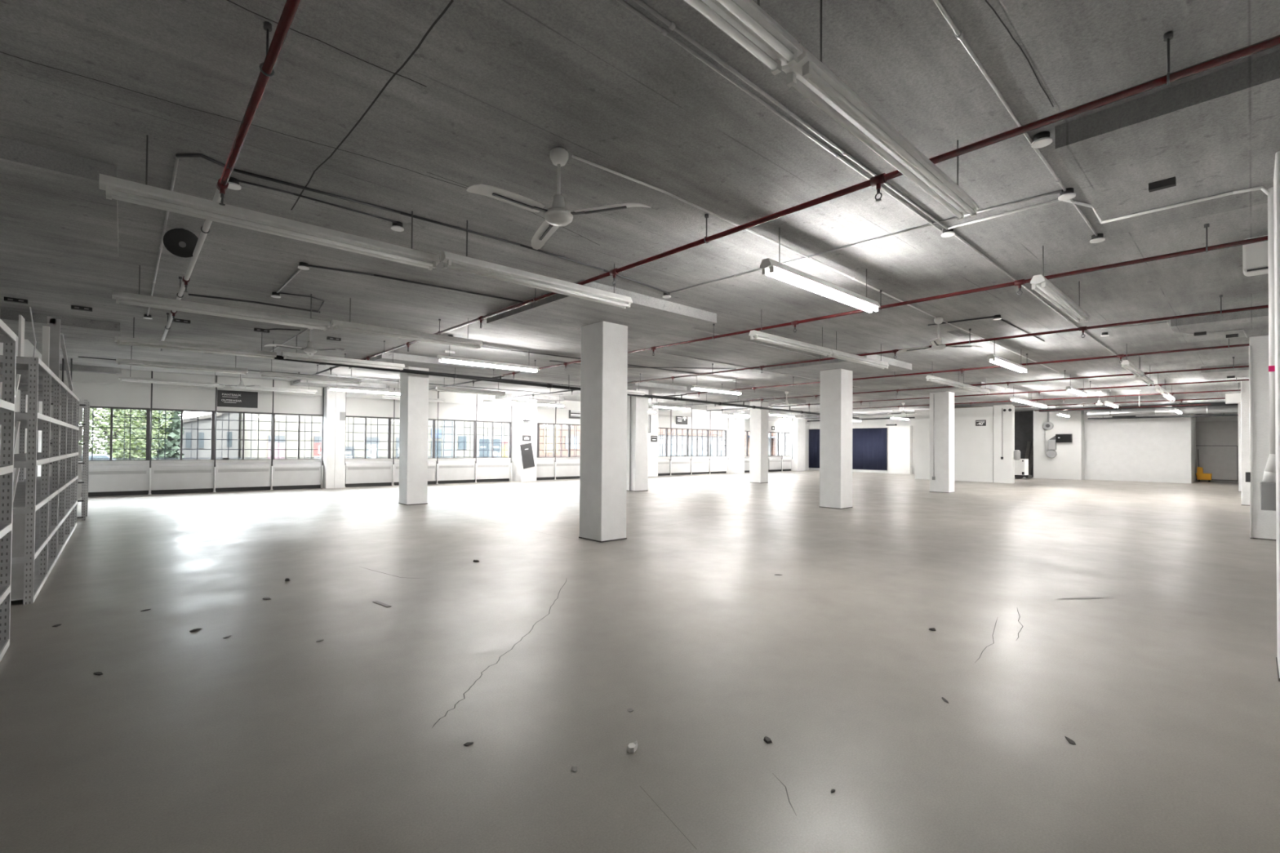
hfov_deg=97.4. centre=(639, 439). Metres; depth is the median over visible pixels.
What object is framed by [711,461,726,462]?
grille
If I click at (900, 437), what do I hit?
wall pier
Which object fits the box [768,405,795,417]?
strip light
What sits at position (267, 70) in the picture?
pipe
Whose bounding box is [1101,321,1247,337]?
conduit
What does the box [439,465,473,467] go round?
grille
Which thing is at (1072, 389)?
strip light
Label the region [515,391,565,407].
strip light
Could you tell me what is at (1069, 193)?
ceiling box
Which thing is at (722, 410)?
pipe
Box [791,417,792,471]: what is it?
riser pipe
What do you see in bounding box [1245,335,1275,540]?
column
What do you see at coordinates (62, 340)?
bar
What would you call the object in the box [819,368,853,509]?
column
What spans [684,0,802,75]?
strip light
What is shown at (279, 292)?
conduit
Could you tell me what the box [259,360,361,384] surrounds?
strip light
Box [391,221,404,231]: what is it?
ceiling box
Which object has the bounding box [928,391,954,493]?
column
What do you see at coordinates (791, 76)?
socket
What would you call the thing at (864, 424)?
wall
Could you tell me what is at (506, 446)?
poster
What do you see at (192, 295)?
conduit
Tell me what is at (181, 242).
ceiling speaker
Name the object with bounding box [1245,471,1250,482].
switch
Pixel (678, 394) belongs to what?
pipe
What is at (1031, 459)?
leaning board
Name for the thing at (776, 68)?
socket
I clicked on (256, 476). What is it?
cover
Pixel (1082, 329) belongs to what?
pipe
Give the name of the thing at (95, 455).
parked car
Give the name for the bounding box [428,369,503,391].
pipe
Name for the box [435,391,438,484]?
riser pipe
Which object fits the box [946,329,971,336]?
ceiling vent
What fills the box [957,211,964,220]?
socket
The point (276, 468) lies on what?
grille
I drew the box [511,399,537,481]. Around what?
column
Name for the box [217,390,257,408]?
sign
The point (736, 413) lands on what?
strip light
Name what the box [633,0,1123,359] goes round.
conduit
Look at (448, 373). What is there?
conduit
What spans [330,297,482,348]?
strip light
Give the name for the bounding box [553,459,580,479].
cover
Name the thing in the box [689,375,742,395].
strip light
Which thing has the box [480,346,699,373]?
conduit
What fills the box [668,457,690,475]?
cover
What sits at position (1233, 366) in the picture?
pipe
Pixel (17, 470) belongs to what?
post
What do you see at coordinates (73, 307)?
ceiling vent
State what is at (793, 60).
socket
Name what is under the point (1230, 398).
wall speaker
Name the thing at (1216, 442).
roller door
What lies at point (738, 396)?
pipe
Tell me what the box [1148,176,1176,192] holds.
ceiling vent
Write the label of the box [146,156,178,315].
conduit
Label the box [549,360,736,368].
conduit
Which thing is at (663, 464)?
cover
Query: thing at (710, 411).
riser pipe
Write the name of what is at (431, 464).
cover
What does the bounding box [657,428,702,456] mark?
grille
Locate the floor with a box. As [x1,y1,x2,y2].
[0,470,1279,852]
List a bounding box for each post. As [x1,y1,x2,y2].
[13,421,20,453]
[13,467,19,501]
[15,373,20,399]
[41,325,49,367]
[47,315,60,378]
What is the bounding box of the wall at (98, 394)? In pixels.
[58,381,809,491]
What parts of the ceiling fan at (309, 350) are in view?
blade, down rod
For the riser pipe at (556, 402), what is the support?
on the floor
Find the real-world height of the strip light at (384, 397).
0.517 m
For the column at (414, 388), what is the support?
on the floor
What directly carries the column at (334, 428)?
attached to the wall at (98, 394)
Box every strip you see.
[29,306,36,357]
[372,600,391,607]
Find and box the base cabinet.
[1014,458,1031,479]
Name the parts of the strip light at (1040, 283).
hanging chain, hanging chain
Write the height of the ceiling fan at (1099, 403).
0.568 m
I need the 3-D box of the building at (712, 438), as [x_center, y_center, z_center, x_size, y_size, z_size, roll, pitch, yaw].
[3.765,-1.139,69.841,16.000,8.000,9.250,1,-1,-43]
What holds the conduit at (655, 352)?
attached to the ceiling
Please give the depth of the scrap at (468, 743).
3.01 m
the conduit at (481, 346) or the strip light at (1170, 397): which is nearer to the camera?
the conduit at (481, 346)
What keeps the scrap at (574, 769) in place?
on the floor
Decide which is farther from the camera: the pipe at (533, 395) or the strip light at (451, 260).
the pipe at (533, 395)
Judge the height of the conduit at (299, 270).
0.022 m
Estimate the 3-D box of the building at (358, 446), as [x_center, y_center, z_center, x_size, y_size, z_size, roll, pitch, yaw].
[-21.337,-1.131,46.865,19.250,7.000,10.120,1,-1,-43]
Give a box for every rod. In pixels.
[62,358,64,382]
[70,358,72,391]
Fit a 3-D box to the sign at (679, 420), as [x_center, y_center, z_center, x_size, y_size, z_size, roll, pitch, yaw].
[2.453,-1.189,32.973,0.930,0.575,0.024,1,-1,-40]
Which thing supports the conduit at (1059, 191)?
attached to the ceiling
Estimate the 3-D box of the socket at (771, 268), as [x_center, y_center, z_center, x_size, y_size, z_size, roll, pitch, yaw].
[1.322,-1.714,5.649,0.030,0.072,0.036,1,-1,-43]
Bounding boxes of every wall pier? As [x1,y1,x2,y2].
[648,408,658,476]
[727,413,744,473]
[789,417,805,471]
[888,425,912,474]
[1033,409,1084,479]
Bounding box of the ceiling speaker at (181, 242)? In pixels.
[163,227,198,257]
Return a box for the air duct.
[1087,404,1238,417]
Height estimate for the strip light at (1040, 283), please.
0.517 m
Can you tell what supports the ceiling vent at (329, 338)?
in the ceiling
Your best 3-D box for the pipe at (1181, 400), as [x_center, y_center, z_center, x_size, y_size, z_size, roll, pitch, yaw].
[20.457,-1.613,23.594,0.072,0.404,8.150,1,-1,-43]
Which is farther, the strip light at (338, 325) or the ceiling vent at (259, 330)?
the ceiling vent at (259, 330)
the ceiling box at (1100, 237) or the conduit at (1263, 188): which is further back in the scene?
the ceiling box at (1100, 237)
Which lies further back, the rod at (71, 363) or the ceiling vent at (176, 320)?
the ceiling vent at (176, 320)
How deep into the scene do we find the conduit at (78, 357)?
19.30 m
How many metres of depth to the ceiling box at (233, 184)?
4.82 m
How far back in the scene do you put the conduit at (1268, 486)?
4.42 m
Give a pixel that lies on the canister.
(1016, 452)
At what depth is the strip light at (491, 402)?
23.70 m
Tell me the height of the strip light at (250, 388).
0.517 m
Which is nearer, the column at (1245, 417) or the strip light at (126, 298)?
the strip light at (126, 298)
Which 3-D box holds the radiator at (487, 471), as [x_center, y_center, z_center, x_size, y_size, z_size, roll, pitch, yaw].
[-6.611,1.403,25.212,1.600,0.970,0.174,1,-1,-40]
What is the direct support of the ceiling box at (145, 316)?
attached to the ceiling
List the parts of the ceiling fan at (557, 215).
blade, blade, down rod, blade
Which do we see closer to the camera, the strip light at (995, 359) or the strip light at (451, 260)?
the strip light at (451, 260)
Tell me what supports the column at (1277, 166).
on the floor
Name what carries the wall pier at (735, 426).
attached to the wall at (98, 394)
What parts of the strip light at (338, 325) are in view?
hanging chain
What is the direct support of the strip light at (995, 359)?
hanging from the ceiling
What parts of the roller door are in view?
rail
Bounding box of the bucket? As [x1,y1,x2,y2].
[1195,448,1212,481]
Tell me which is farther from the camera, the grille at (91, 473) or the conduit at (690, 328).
the grille at (91, 473)
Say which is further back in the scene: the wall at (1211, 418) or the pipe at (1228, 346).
the wall at (1211, 418)
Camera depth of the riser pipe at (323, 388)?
20.74 m
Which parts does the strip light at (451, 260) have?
hanging chain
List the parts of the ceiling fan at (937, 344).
blade, blade, down rod, blade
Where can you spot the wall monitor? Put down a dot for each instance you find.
(1059, 437)
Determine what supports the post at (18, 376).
on the shelving unit at (42, 529)
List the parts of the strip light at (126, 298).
hanging chain, hanging chain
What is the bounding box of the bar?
[60,333,72,390]
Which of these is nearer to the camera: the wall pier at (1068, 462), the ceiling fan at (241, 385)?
the ceiling fan at (241, 385)
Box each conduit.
[78,356,561,394]
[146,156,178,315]
[175,153,668,293]
[188,293,319,313]
[236,179,397,222]
[265,328,300,330]
[270,328,307,351]
[276,269,301,293]
[279,292,324,311]
[308,264,523,302]
[448,373,580,386]
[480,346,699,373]
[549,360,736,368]
[571,154,1058,372]
[616,0,942,231]
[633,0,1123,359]
[655,351,860,387]
[671,190,1061,293]
[689,328,821,358]
[733,382,813,395]
[928,315,1044,342]
[933,0,1097,235]
[947,186,1269,229]
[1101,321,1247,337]
[1260,186,1275,511]
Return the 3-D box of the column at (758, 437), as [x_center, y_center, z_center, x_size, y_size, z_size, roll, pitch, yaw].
[5.504,0.128,26.011,0.612,3.720,0.632,1,-1,-43]
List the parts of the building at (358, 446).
grey door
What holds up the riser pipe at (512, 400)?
on the floor
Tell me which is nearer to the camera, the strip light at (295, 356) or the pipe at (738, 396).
the strip light at (295, 356)
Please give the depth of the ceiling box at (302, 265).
7.04 m
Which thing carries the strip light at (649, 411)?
hanging from the ceiling
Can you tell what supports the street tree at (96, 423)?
on the street
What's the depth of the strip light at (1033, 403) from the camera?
22.53 m
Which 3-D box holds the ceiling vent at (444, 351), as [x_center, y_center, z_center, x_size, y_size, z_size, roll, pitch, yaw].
[-4.592,-2.106,13.543,0.250,0.055,0.092,1,-1,-43]
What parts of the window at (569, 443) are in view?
sill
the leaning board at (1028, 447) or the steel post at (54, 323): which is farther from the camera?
the leaning board at (1028, 447)
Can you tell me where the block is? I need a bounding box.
[222,457,229,460]
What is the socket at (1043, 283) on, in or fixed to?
attached to the strip light at (1040, 283)
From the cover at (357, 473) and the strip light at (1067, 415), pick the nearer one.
the cover at (357, 473)
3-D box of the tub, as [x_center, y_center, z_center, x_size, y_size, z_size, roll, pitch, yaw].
[29.666,1.944,29.606,0.400,0.340,0.595,1,-1,-43]
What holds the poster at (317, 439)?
attached to the building at (358, 446)
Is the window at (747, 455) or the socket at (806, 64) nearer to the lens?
the socket at (806, 64)
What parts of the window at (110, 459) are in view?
sill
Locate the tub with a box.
[1195,473,1212,479]
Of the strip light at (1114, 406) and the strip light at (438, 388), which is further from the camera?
the strip light at (1114, 406)
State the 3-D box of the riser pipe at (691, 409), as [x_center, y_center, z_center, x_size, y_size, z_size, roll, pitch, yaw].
[3.045,0.127,33.244,0.076,3.880,0.080,1,-1,-40]
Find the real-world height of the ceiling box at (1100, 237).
0.065 m
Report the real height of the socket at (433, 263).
0.072 m
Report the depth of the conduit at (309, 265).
7.78 m
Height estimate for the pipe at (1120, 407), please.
0.404 m
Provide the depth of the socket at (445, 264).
5.56 m
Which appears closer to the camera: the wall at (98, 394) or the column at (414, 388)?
the column at (414, 388)
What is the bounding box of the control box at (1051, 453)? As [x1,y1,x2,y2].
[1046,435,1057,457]
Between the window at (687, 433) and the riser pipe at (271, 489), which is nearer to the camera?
the riser pipe at (271, 489)
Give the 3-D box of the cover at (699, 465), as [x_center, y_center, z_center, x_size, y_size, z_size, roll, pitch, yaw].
[3.568,1.593,33.839,1.530,0.970,0.174,1,-1,-40]
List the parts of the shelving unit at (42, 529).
panel, panel, shelf, shelf, shelf, shelf, shelf, shelf, shelf, shelf, shelf, shelf, shelf, shelf, shelf, shelf, shelf, shelf, shelf, shelf, shelf, shelf, shelf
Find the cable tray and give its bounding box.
[1039,402,1238,412]
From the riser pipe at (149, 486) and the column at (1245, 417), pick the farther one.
the riser pipe at (149, 486)
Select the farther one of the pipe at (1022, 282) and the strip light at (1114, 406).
the strip light at (1114, 406)
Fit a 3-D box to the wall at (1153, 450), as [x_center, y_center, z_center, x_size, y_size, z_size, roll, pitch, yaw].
[27.294,0.273,30.820,3.900,3.880,4.340,1,-1,-43]
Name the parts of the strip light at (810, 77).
hanging chain, hanging chain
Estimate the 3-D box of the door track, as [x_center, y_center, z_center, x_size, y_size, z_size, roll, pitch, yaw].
[25.714,-1.399,27.845,0.300,0.640,5.600,1,-1,-43]
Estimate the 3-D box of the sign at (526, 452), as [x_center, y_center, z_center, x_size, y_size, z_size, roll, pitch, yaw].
[-5.094,0.733,25.462,0.762,1.184,0.021,1,-1,-40]
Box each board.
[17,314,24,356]
[1024,441,1031,458]
[1028,441,1033,475]
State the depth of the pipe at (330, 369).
15.50 m
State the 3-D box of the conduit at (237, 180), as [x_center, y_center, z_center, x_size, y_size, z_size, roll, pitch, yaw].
[-2.974,-2.220,5.258,1.371,0.018,0.051,1,-1,-42]
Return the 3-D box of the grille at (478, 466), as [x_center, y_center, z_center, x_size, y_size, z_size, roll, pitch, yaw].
[-6.555,1.185,25.151,1.480,0.085,0.006,1,-1,-40]
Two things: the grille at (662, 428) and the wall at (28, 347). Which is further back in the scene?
the grille at (662, 428)
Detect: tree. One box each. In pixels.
[78,408,174,459]
[104,408,184,459]
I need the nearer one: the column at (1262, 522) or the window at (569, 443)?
the column at (1262, 522)
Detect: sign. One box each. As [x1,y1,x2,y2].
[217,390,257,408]
[520,442,534,469]
[522,435,530,440]
[568,409,580,418]
[650,435,657,441]
[675,416,687,424]
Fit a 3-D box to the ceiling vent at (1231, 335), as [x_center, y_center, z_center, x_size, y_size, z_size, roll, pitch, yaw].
[10.714,-1.878,10.183,0.057,0.055,0.155,1,-1,-43]
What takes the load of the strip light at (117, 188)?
hanging from the ceiling
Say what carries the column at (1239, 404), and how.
on the floor
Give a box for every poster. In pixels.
[313,435,321,458]
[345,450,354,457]
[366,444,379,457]
[395,444,399,457]
[479,439,500,456]
[502,444,508,456]
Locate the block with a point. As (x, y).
(224, 458)
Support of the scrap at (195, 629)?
on the floor
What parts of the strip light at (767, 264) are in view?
hanging chain, hanging chain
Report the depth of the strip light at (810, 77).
3.16 m
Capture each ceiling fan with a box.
[211,373,260,389]
[264,328,345,356]
[466,146,650,249]
[770,391,804,405]
[887,402,916,413]
[896,316,982,353]
[1075,391,1119,405]
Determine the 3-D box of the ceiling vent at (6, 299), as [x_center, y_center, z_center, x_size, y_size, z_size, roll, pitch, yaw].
[-9.890,-2.206,8.920,0.250,0.055,0.092,1,-1,-43]
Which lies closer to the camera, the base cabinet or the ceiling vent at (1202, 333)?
the ceiling vent at (1202, 333)
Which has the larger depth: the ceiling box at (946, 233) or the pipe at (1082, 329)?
the pipe at (1082, 329)
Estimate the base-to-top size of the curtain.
2.825 m
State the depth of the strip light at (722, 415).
32.86 m
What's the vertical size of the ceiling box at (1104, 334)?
0.065 m
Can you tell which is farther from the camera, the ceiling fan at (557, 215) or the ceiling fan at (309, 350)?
the ceiling fan at (309, 350)
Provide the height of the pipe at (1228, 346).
0.404 m
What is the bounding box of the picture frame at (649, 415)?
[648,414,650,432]
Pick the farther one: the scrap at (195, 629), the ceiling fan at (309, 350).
the ceiling fan at (309, 350)
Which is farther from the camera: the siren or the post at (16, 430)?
the siren
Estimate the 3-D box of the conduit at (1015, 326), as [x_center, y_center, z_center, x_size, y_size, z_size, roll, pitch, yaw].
[6.839,-2.071,10.996,3.312,0.036,1.083,1,-1,-43]
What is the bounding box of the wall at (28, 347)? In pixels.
[0,334,42,476]
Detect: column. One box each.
[323,386,346,488]
[398,366,428,505]
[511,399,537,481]
[578,320,627,542]
[626,388,648,491]
[749,401,768,483]
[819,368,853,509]
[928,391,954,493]
[1238,403,1241,492]
[1240,380,1249,506]
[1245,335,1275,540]
[1273,151,1279,681]
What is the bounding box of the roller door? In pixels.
[1195,420,1238,481]
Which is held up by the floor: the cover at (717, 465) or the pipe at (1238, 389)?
the cover at (717, 465)
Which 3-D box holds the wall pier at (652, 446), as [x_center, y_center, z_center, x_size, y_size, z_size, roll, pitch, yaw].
[0.407,0.155,30.825,0.870,3.720,0.800,1,-1,-40]
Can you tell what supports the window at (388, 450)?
in the wall at (98, 394)
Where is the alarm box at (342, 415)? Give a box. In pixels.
[339,412,345,420]
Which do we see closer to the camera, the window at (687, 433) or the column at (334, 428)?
the column at (334, 428)
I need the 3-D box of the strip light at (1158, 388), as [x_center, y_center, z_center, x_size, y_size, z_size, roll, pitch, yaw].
[15.854,-1.677,17.104,2.440,0.517,0.132,1,-1,-43]
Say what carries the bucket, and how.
on the floor
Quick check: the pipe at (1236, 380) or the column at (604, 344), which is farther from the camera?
the pipe at (1236, 380)
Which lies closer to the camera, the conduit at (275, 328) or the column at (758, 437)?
the conduit at (275, 328)
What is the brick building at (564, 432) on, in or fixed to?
on the street
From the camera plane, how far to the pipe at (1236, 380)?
18.82 m
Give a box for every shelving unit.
[0,318,16,662]
[0,355,79,604]
[48,399,89,520]
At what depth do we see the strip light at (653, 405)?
25.59 m
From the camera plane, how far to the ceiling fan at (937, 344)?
9.69 m
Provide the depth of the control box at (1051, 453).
31.25 m
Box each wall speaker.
[1225,393,1240,404]
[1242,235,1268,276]
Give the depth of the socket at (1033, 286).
6.16 m
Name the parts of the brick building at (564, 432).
yellow panel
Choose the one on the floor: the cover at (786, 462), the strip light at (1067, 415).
the cover at (786, 462)
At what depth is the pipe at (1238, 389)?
21.68 m
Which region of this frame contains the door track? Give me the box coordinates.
[1087,413,1238,419]
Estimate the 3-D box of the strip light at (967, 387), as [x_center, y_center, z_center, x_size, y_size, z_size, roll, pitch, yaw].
[10.117,-1.720,16.993,2.440,0.517,0.132,1,-1,-43]
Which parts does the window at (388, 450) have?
sill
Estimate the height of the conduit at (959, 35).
0.033 m
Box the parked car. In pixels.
[81,453,112,460]
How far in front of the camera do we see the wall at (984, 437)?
27.89 m
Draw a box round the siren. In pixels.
[531,422,534,428]
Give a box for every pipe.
[147,370,152,494]
[160,0,300,351]
[204,340,859,418]
[213,375,217,492]
[270,379,274,490]
[293,353,346,382]
[320,387,324,488]
[344,401,346,487]
[360,31,1279,360]
[391,387,395,485]
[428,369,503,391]
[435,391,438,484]
[475,394,477,482]
[501,223,1267,378]
[510,400,512,481]
[513,389,575,399]
[554,401,556,479]
[626,294,1268,383]
[648,394,686,401]
[657,395,749,408]
[670,426,671,475]
[685,338,1248,396]
[690,408,692,474]
[706,404,796,413]
[709,410,711,474]
[749,356,1248,402]
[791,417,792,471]
[796,377,1248,408]
[807,417,915,422]
[852,382,1240,409]
[1014,396,1225,407]
[1034,402,1211,411]
[1043,411,1053,450]
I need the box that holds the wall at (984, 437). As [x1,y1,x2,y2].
[915,404,1014,483]
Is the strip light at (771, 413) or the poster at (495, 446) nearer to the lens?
the strip light at (771, 413)
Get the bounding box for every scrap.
[93,671,102,675]
[189,628,201,632]
[463,742,473,746]
[570,766,577,772]
[626,741,637,752]
[763,736,772,743]
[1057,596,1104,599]
[1064,736,1075,745]
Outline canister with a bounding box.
[1013,449,1020,460]
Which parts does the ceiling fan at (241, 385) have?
blade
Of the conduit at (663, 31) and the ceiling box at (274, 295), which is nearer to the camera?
the conduit at (663, 31)
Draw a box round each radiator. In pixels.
[435,460,475,484]
[474,459,509,482]
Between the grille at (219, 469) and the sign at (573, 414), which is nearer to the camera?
the grille at (219, 469)
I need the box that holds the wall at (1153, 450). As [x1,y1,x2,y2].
[1084,410,1195,483]
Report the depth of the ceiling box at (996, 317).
9.52 m
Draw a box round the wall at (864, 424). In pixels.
[776,413,915,474]
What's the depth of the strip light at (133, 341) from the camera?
10.69 m
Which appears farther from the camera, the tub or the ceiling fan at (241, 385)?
the tub
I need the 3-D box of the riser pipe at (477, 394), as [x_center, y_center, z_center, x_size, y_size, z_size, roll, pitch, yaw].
[-7.154,-0.064,24.601,0.076,3.880,0.080,1,-1,-40]
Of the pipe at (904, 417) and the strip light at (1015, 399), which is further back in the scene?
the pipe at (904, 417)
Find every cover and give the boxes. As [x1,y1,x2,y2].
[77,463,149,497]
[151,462,213,494]
[215,462,271,492]
[272,462,320,489]
[345,461,391,487]
[393,460,435,485]
[536,459,554,479]
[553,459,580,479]
[657,457,669,475]
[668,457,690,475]
[688,457,709,474]
[707,457,726,473]
[744,457,749,472]
[768,457,781,471]
[779,457,791,471]
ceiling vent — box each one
[4,297,27,303]
[71,305,92,311]
[172,318,190,324]
[253,328,269,333]
[326,336,341,341]
[443,350,454,354]
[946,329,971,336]
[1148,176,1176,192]
[1194,331,1206,336]
[1226,333,1238,337]
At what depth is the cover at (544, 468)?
26.89 m
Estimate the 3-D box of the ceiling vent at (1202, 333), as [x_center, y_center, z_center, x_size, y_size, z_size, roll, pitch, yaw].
[9.979,-1.885,10.023,0.057,0.055,0.155,1,-1,-43]
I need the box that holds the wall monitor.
[1055,434,1071,442]
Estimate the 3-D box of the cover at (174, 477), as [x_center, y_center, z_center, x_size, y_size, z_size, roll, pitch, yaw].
[-14.819,1.250,18.256,1.560,0.970,0.174,1,-1,-40]
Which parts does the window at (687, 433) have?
sill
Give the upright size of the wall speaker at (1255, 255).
0.360 m
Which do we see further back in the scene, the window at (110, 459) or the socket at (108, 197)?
the window at (110, 459)
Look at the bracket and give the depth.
36.56 m
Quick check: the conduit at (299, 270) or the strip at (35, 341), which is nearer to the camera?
the strip at (35, 341)
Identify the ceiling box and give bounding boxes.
[142,314,152,319]
[227,177,240,190]
[271,292,280,297]
[297,262,309,270]
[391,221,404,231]
[662,292,671,298]
[941,228,955,237]
[992,315,1001,319]
[1031,130,1052,148]
[1057,187,1075,200]
[1089,233,1105,243]
[1100,332,1109,336]
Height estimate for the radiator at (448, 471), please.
0.970 m
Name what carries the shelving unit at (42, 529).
on the floor
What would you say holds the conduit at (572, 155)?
attached to the ceiling
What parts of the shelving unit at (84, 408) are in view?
white panel, white panel, white panel, white panel, white panel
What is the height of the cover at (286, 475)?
0.970 m
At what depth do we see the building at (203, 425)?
39.84 m
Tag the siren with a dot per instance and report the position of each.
(532, 423)
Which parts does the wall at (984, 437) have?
door panel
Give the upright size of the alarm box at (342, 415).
0.300 m
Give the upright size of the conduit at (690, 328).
0.036 m
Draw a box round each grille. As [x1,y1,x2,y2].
[81,471,137,475]
[154,470,211,473]
[217,468,268,471]
[275,467,319,471]
[347,466,390,470]
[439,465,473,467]
[477,465,508,467]
[556,463,580,466]
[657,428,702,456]
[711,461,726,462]
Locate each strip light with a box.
[98,134,439,270]
[111,265,330,330]
[114,317,276,359]
[115,352,248,374]
[118,372,225,387]
[230,373,317,394]
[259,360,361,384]
[281,336,404,370]
[328,385,399,395]
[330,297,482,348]
[381,385,444,402]
[435,382,505,395]
[436,344,539,373]
[440,220,632,308]
[482,400,534,406]
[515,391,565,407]
[626,379,645,395]
[648,402,657,413]
[652,404,691,409]
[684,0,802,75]
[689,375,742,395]
[721,414,749,418]
[733,406,750,417]
[748,309,832,355]
[760,227,880,313]
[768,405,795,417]
[781,0,978,220]
[827,331,888,368]
[889,409,909,420]
[925,371,964,387]
[959,371,990,394]
[986,337,1027,373]
[1009,386,1031,404]
[1028,392,1047,408]
[1030,245,1088,322]
[1056,407,1070,417]
[1066,379,1087,395]
[1103,391,1118,408]
[1120,343,1144,377]
[1135,357,1154,385]
[1154,373,1168,395]
[1162,380,1174,400]
[1173,400,1182,413]
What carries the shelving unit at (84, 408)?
on the floor
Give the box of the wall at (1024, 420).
[1014,411,1033,477]
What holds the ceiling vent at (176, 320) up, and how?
in the ceiling
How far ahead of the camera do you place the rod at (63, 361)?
8.46 m
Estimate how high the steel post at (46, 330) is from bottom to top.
0.608 m
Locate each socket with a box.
[106,195,111,199]
[431,261,435,268]
[443,262,448,268]
[447,259,451,266]
[762,268,766,275]
[768,266,773,273]
[770,58,781,75]
[786,46,797,66]
[786,71,796,87]
[802,60,812,79]
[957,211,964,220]
[969,207,976,217]
[1031,284,1035,289]
[1040,281,1045,288]
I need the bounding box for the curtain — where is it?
[808,427,887,470]
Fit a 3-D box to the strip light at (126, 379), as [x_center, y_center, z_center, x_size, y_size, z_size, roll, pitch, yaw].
[-13.890,-1.900,16.787,2.440,0.517,0.132,1,-1,-43]
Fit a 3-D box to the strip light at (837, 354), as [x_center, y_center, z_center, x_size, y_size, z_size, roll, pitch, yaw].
[4.531,-1.833,11.590,2.440,0.517,0.132,1,-1,-43]
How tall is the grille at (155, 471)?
0.085 m
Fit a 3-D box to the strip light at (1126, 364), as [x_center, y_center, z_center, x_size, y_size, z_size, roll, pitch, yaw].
[11.072,-1.772,12.629,2.440,0.517,0.132,1,-1,-43]
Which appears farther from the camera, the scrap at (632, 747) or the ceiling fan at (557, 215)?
the ceiling fan at (557, 215)
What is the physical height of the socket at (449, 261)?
0.072 m
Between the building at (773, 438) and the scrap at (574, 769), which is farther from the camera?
the building at (773, 438)
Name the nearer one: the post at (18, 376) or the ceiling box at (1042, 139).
the ceiling box at (1042, 139)
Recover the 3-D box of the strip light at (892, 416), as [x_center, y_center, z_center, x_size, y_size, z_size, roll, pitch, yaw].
[15.458,-1.460,33.496,2.440,0.517,0.132,1,-1,-43]
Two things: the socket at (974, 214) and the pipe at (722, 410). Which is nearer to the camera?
the socket at (974, 214)
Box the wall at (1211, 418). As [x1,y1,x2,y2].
[1195,413,1238,482]
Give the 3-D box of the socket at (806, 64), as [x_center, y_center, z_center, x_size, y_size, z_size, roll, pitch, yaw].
[0.792,-1.758,2.664,0.030,0.072,0.036,1,-1,-43]
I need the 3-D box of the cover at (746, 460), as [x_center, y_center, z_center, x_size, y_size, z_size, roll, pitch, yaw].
[6.837,1.655,36.609,1.500,0.970,0.174,1,-1,-40]
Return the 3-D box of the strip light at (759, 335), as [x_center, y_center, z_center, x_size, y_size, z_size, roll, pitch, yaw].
[2.712,-1.869,9.919,2.440,0.517,0.132,1,-1,-43]
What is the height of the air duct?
0.540 m
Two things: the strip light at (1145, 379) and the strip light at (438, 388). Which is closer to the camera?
the strip light at (1145, 379)
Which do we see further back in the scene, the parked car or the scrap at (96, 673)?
the parked car
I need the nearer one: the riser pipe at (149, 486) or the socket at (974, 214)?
the socket at (974, 214)
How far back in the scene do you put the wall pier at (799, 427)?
39.78 m
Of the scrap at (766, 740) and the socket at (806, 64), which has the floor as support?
the scrap at (766, 740)
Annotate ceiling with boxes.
[0,0,1279,418]
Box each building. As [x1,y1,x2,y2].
[178,412,239,459]
[238,413,508,458]
[538,424,580,457]
[657,428,723,456]
[744,431,776,454]
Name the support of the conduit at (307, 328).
attached to the ceiling
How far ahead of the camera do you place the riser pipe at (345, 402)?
21.21 m
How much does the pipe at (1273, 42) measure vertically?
0.404 m
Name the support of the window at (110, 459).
in the wall at (98, 394)
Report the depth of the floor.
3.96 m
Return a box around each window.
[78,405,322,462]
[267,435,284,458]
[345,415,511,460]
[537,422,580,458]
[657,427,727,457]
[744,431,790,457]
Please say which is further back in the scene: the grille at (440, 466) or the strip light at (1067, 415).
the strip light at (1067, 415)
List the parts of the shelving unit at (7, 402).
shelf, shelf, shelf, shelf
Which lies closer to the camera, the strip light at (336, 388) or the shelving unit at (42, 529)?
the shelving unit at (42, 529)
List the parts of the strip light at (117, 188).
hanging chain, hanging chain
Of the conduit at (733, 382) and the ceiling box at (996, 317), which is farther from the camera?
the conduit at (733, 382)
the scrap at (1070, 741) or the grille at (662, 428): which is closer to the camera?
the scrap at (1070, 741)
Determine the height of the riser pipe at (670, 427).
3.880 m
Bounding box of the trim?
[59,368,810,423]
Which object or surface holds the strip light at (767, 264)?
hanging from the ceiling
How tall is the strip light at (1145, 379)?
0.517 m
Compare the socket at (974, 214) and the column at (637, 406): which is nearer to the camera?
the socket at (974, 214)
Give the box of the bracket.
[885,423,897,426]
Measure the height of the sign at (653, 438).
0.330 m

